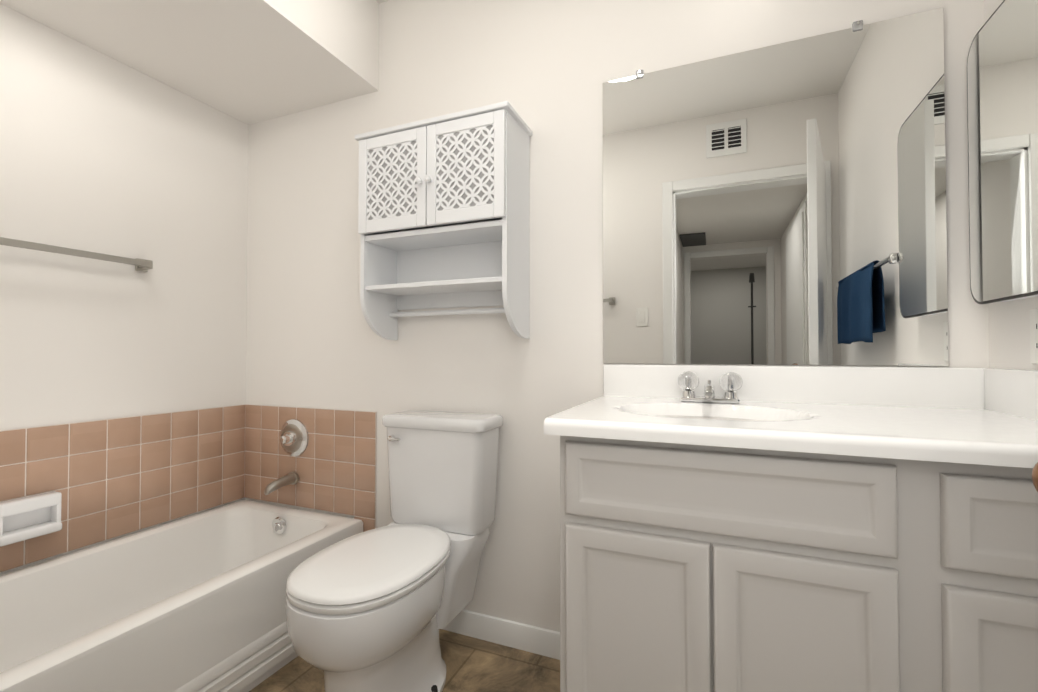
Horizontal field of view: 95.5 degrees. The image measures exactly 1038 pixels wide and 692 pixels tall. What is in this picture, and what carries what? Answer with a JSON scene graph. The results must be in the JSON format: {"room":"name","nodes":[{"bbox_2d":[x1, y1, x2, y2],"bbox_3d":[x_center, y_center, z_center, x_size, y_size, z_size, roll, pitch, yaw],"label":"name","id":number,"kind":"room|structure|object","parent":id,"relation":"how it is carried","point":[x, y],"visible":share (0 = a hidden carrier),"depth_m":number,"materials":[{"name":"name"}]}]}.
{"room":"bathroom","nodes":[
{"label":"bathroom","id":0,"kind":"room"},
{"bbox_2d":[0,4,248,574],"bbox_3d":[-1.639,-0.179,1.467,0.120,2.460,1.640,0,-1,23],"label":"wall","id":1,"kind":"structure","parent":0,"point":[102,153],"depth_m":1.71,"materials":[{"name":"white paint"}]},
{"bbox_2d":[0,237,152,271],"bbox_3d":[-1.546,-0.311,1.449,0.062,0.048,0.755,0,-1,23],"label":"towel rail","id":2,"kind":"object","parent":1,"relation":"attached to","point":[142,265],"visible":1,"depth_m":1.57,"materials":[{"name":"grey metal"}]},
{"bbox_2d":[0,404,376,572],"bbox_3d":[-1.212,0.633,1.345,0.752,0.752,1.512,0,-1,23],"label":"wall tile","id":3,"kind":"structure","parent":1,"relation":"attached to","point":[111,478],"depth_m":1.90,"materials":[{"name":"beige tile"}]},
{"bbox_2d":[0,491,61,546],"bbox_3d":[-1.528,0.535,1.469,0.058,0.123,0.150,0,-1,23],"label":"soap dish","id":4,"kind":"object","parent":3,"relation":"attached to","point":[28,517],"visible":1,"depth_m":1.47,"materials":[{"name":"white ceramic"}]},
{"bbox_2d":[264,419,308,494],"bbox_3d":[-1.009,0.465,1.997,0.164,0.294,0.142,0,-1,23],"label":"tub faucet","id":5,"kind":"object","parent":3,"relation":"attached to","point":[294,438],"visible":1,"depth_m":2.03,"materials":[{"name":"silver metal"}]},
{"bbox_2d":[0,0,378,124],"bbox_3d":[-1.212,-1.231,1.371,0.755,0.360,1.520,0,-1,23],"label":"ceiling","id":6,"kind":"structure","parent":0,"point":[248,62],"depth_m":1.69,"materials":[{"name":"white paint"}]},
{"bbox_2d":[249,629,559,691],"bbox_3d":[-0.337,1.093,0.971,2.890,0.100,1.760,0,-1,23],"label":"floor","id":7,"kind":"structure","parent":0,"point":[473,664],"depth_m":1.52,"materials":[{"name":"tile"}]},
{"bbox_2d":[0,500,362,691],"bbox_3d":[-1.229,0.869,1.341,0.699,0.360,1.504,0,-1,23],"label":"bathtub","id":8,"kind":"object","parent":7,"relation":"on","point":[195,603],"visible":0.9,"depth_m":1.47,"materials":[{"name":"white ceramic"}]},
{"bbox_2d":[286,410,502,691],"bbox_3d":[-0.369,0.643,1.425,0.413,0.814,0.696,0,-1,23],"label":"toilet","id":9,"kind":"object","parent":7,"relation":"on","point":[375,610],"visible":1,"depth_m":1.36,"materials":[{"name":"white ceramic"}]},
{"bbox_2d":[544,364,1037,691],"bbox_3d":[0.614,0.549,1.081,0.968,0.992,0.597,0,-1,23],"label":"bathroom vanity","id":10,"kind":"object","parent":7,"relation":"on","point":[724,528],"visible":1,"depth_m":0.88,"materials":[{"name":"grey paint"}]},
{"bbox_2d":[245,0,988,631],"bbox_3d":[-0.022,-0.174,1.749,2.890,2.460,0.120,0,-1,23],"label":"wall","id":11,"kind":"structure","parent":0,"point":[545,68],"depth_m":1.68,"materials":[{"name":"white paint"}]},
{"bbox_2d":[355,101,531,339],"bbox_3d":[-0.275,-0.391,1.658,0.600,0.730,0.242,0,-1,23],"label":"wall cabinet","id":12,"kind":"object","parent":11,"relation":"attached to","point":[443,211],"visible":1,"depth_m":1.61,"materials":[{"name":"white wood"}]},
{"bbox_2d":[441,609,559,659],"bbox_3d":[-0.135,1.012,1.703,0.933,0.085,0.012,0,-1,23],"label":"baseboard","id":13,"kind":"structure","parent":11,"relation":"attached to","point":[526,637],"depth_m":1.66,"materials":[{"name":"white paint"}]},
{"bbox_2d":[603,8,948,365],"bbox_3d":[0.688,-0.417,1.385,0.890,0.942,0.011,0,-1,23],"label":"vanity mirror","id":14,"kind":"object","parent":11,"relation":"attached to","point":[781,204],"visible":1,"depth_m":1.35,"materials":[{"name":"clear glass"}]},
{"bbox_2d":[984,0,1037,369],"bbox_3d":[0.919,-0.196,0.405,0.120,2.460,1.640,0,-1,23],"label":"wall","id":15,"kind":"structure","parent":0,"point":[1009,334],"depth_m":1.10,"materials":[{"name":"white paint"}]},
{"bbox_2d":[967,0,1037,303],"bbox_3d":[1.059,-0.429,0.968,0.046,0.655,0.440,0,-1,23],"label":"mirror","id":16,"kind":"object","parent":15,"relation":"attached to","point":[1002,90],"visible":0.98,"depth_m":1.03,"materials":[{"name":"clear glass"}]},
{"bbox_2d":[1030,309,1037,363],"bbox_3d":[1.091,-0.020,0.986,0.008,0.117,0.070,0,-1,23],"label":"electrical outlet","id":17,"kind":"object","parent":15,"relation":"attached to","point":[1033,336],"visible":1,"depth_m":1.00,"materials":[{"name":"white plastic"}]},
{"bbox_3d":[-0.651,-0.199,0.234,2.650,2.460,0.120,0,-1,23],"label":"wall","id":18,"kind":"structure","parent":0,"visible":0},
{"bbox_2d":[1032,462,1037,491],"bbox_3d":[0.557,0.012,0.195,0.254,2.022,0.715,0,-1,23],"label":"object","id":19,"kind":"structure","parent":18,"relation":"in","point":[1035,476],"depth_m":0.50,"materials":[{"name":"brown wood"}]}
]}

